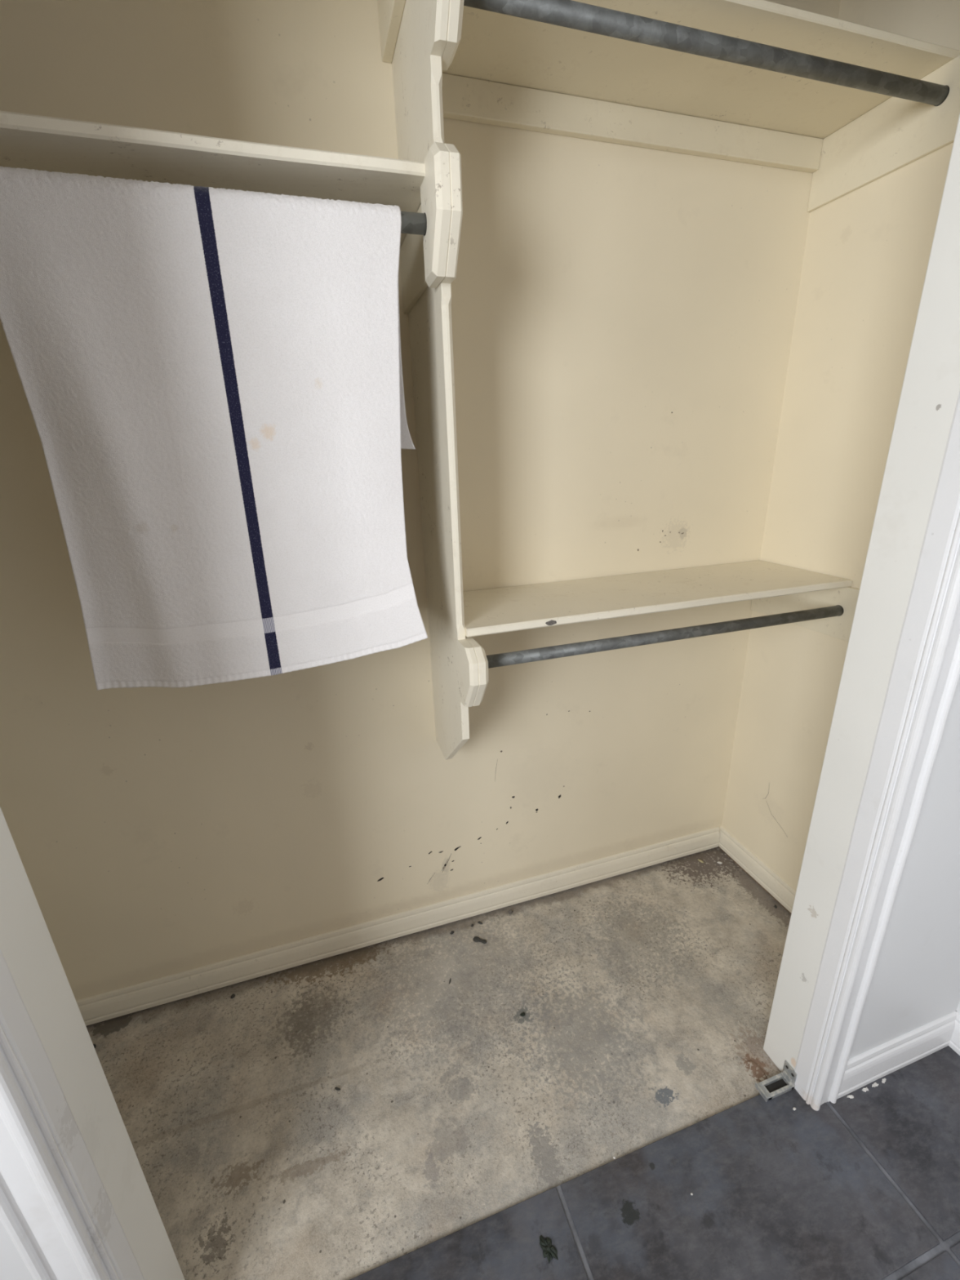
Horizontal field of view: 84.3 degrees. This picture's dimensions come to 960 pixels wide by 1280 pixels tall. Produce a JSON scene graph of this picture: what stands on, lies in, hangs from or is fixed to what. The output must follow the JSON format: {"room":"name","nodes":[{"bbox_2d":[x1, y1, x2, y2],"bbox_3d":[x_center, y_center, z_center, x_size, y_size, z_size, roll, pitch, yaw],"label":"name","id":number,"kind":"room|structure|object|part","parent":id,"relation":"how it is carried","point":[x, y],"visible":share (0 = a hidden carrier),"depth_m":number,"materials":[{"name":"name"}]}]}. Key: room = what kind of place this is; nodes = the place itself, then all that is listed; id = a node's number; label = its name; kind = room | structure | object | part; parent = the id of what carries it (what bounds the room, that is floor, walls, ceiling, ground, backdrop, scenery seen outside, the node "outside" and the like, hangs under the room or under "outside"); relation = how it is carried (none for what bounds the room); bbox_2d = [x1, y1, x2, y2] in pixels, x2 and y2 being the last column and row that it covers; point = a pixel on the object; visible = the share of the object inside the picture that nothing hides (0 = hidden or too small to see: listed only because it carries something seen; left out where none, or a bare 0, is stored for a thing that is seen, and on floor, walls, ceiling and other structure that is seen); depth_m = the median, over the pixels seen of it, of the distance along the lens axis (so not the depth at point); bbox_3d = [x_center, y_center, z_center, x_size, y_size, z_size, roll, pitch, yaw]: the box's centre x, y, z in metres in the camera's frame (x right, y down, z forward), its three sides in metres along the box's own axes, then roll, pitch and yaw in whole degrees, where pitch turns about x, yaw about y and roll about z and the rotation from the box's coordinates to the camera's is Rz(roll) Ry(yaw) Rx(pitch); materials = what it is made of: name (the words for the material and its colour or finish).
{"room":"closet","nodes":[
{"label":"closet","id":0,"kind":"room"},
{"bbox_2d":[0,1220,33,1279],"bbox_3d":[-1.036,0.096,0.339,1.016,2.480,0.122,-8,20,-16],"label":"wall","id":1,"kind":"structure","parent":0,"point":[12,1267],"depth_m":0.65,"materials":[{"name":"white paint"}]},
{"bbox_2d":[0,948,144,1279],"bbox_3d":[-0.544,0.165,0.471,0.069,2.180,0.062,-8,20,-16],"label":"trim","id":2,"kind":"structure","parent":1,"relation":"attached to","point":[57,1211],"depth_m":0.62,"materials":[{"name":"white paint"}]},
{"bbox_2d":[0,807,184,1279],"bbox_3d":[-0.545,0.169,0.552,0.021,2.128,0.086,-8,20,-16],"label":"trim","id":3,"kind":"structure","parent":1,"relation":"attached to","point":[27,946],"depth_m":0.69,"materials":[{"name":"white paint"}]},
{"bbox_2d":[0,0,840,1000],"bbox_3d":[-0.170,-0.272,1.314,2.300,2.480,0.101,-8,20,-16],"label":"wall","id":4,"kind":"structure","parent":0,"point":[623,316],"depth_m":1.31,"materials":[{"name":"beige paint"}]},
{"bbox_2d":[0,111,425,248],"bbox_3d":[-0.618,-0.692,0.796,1.068,0.018,0.307,-8,20,-16],"label":"wall shelf","id":5,"kind":"object","parent":4,"relation":"attached to","point":[28,141],"visible":0.59,"depth_m":0.75,"materials":[{"name":"beige paint"}]},
{"bbox_2d":[75,826,719,1026],"bbox_3d":[-0.124,0.850,1.647,2.086,0.080,0.013,-8,20,-16],"label":"baseboard","id":6,"kind":"structure","parent":4,"relation":"attached to","point":[109,1005],"depth_m":1.59,"materials":[{"name":"beige paint"}]},
{"bbox_2d":[377,0,488,759],"bbox_3d":[-0.080,-0.408,1.037,0.060,1.566,0.373,-8,20,-16],"label":"divider","id":7,"kind":"object","parent":4,"relation":"attached to","point":[420,39],"visible":0.91,"depth_m":0.97,"materials":[{"name":"beige paint"}]},
{"bbox_3d":[-0.117,-1.094,0.850,0.017,0.147,0.270,-8,20,-16],"label":"panel","id":8,"kind":"part","parent":7,"relation":"part of","materials":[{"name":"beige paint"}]},
{"bbox_2d":[400,211,426,235],"bbox_3d":[-0.582,-0.591,0.695,1.050,0.028,0.028,-8,20,-16],"label":"closet rod","id":9,"kind":"object","parent":7,"relation":"attached to","point":[412,223],"visible":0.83,"depth_m":0.82,"materials":[{"name":"metal"}]},
{"bbox_2d":[0,166,427,690],"bbox_3d":[-0.378,-0.288,0.857,0.572,0.728,0.084,-8,20,-16],"label":"towel","id":10,"kind":"object","parent":9,"relation":"hanging from","point":[211,379],"visible":1,"depth_m":0.82,"materials":[{"name":"white fabric"}]},
{"bbox_2d":[462,560,859,641],"bbox_3d":[0.460,-0.014,1.225,1.015,0.156,0.600,-8,20,-16],"label":"wall shelf","id":11,"kind":"object","parent":4,"relation":"attached to","point":[772,588],"visible":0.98,"depth_m":1.31,"materials":[{"name":"beige paint"}]},
{"bbox_2d":[486,604,844,668],"bbox_3d":[0.459,-0.013,1.239,0.990,0.028,0.028,-8,20,-16],"label":"closet rod","id":12,"kind":"object","parent":11,"relation":"attached to","point":[646,638],"visible":0.84,"depth_m":1.21,"materials":[{"name":"metal"}]},
{"bbox_2d":[441,0,959,212],"bbox_3d":[0.428,-0.982,0.888,1.015,0.151,0.600,-8,20,-16],"label":"wall shelf","id":13,"kind":"object","parent":4,"relation":"attached to","point":[504,70],"visible":0.87,"depth_m":1.05,"materials":[{"name":"beige paint"}]},
{"bbox_2d":[463,0,949,106],"bbox_3d":[0.427,-0.997,0.896,0.990,0.028,0.028,-8,20,-16],"label":"closet rod","id":14,"kind":"object","parent":13,"relation":"attached to","point":[571,14],"visible":0.96,"depth_m":0.88,"materials":[{"name":"metal"}]},
{"bbox_2d":[85,847,791,1279],"bbox_3d":[-0.020,0.991,1.380,2.200,0.003,0.744,-8,20,-16],"label":"floor","id":15,"kind":"structure","parent":0,"point":[645,996],"depth_m":1.28,"materials":[{"name":"grey concrete"}]},
{"bbox_2d":[473,936,486,943],"bbox_3d":[0.000,0.908,1.606,0.043,0.006,0.018,4,20,16],"label":"scrap","id":16,"kind":"object","parent":15,"relation":"on","point":[476,939],"visible":1,"depth_m":1.60,"materials":[{"name":"grey"}]},
{"bbox_2d":[746,1061,767,1078],"bbox_3d":[0.658,1.013,1.251,0.013,0.002,0.050,-14,23,-31],"label":"wire","id":17,"kind":"object","parent":15,"relation":"on","point":[747,1061],"visible":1,"depth_m":1.25,"materials":[{"name":"brown wood"}]},
{"bbox_2d":[349,1045,959,1279],"bbox_3d":[0.478,1.752,-0.827,2.835,0.030,4.005,-8,20,-16],"label":"floor","id":18,"kind":"structure","parent":0,"point":[866,1186],"depth_m":1.02,"materials":[{"name":"grey tile"}]},
{"bbox_2d":[539,1235,558,1263],"bbox_3d":[0.126,1.116,0.975,0.027,0.005,0.040,-8,20,-16],"label":"scrap","id":19,"kind":"object","parent":18,"relation":"on","point":[549,1251],"visible":1,"depth_m":0.97,"materials":[{"name":"green plant"}]},
{"bbox_2d":[754,1060,797,1102],"bbox_3d":[0.671,0.999,1.202,0.083,0.043,0.035,-8,20,-16],"label":"floor guide","id":20,"kind":"object","parent":18,"relation":"on","point":[777,1085],"visible":1,"depth_m":1.21,"materials":[{"name":"metal"}]},
{"bbox_3d":[0.708,0.992,1.214,0.003,0.039,0.032,-8,20,-16],"label":"mounting plate","id":21,"kind":"part","parent":20,"relation":"part of","materials":[{"name":"metal"}]},
{"bbox_2d":[871,1082,878,1087],"bbox_3d":[0.898,1.011,1.207,0.019,0.003,0.008,-8,20,-16],"label":"flake","id":22,"kind":"object","parent":18,"relation":"on","point":[874,1084],"visible":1,"depth_m":1.21,"materials":[{"name":"white paint"}]},
{"bbox_2d":[721,0,959,1013],"bbox_3d":[1.607,0.302,-0.498,0.135,2.480,4.600,-8,20,-16],"label":"wall","id":23,"kind":"structure","parent":0,"point":[867,251],"depth_m":1.35,"materials":[{"name":"beige paint"}]},
{"bbox_2d":[718,826,795,914],"bbox_3d":[0.969,0.809,1.663,0.013,0.076,0.620,-8,20,-16],"label":"baseboard","id":24,"kind":"structure","parent":23,"relation":"attached to","point":[766,877],"depth_m":1.77,"materials":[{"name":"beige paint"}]},
{"bbox_2d":[948,1011,959,1055],"bbox_3d":[1.716,1.518,-0.461,0.016,0.092,3.858,-8,20,-16],"label":"baseboard","id":25,"kind":"structure","parent":23,"relation":"attached to","point":[954,1043],"depth_m":1.26,"materials":[{"name":"white paint"}]},
{"bbox_2d":[848,676,959,1059],"bbox_3d":[0.935,-0.168,0.911,0.514,2.480,0.122,-8,20,-16],"label":"wall","id":26,"kind":"structure","parent":0,"point":[915,982],"depth_m":1.09,"materials":[{"name":"white paint"}]},
{"bbox_2d":[763,113,959,1071],"bbox_3d":[0.680,0.005,0.908,0.021,2.128,0.086,-8,20,-16],"label":"trim","id":27,"kind":"structure","parent":26,"relation":"attached to","point":[931,387],"depth_m":0.88,"materials":[{"name":"white paint"}]},
{"bbox_2d":[794,391,959,1111],"bbox_3d":[0.721,-0.004,0.839,0.069,2.180,0.062,-8,20,-16],"label":"trim","id":28,"kind":"structure","parent":26,"relation":"attached to","point":[925,674],"depth_m":0.92,"materials":[{"name":"white paint"}]},
{"bbox_2d":[836,1010,956,1098],"bbox_3d":[0.967,0.955,1.225,0.366,0.092,0.016,-8,20,-16],"label":"baseboard","id":29,"kind":"structure","parent":26,"relation":"attached to","point":[871,1065],"depth_m":1.22,"materials":[{"name":"white paint"}]}
]}

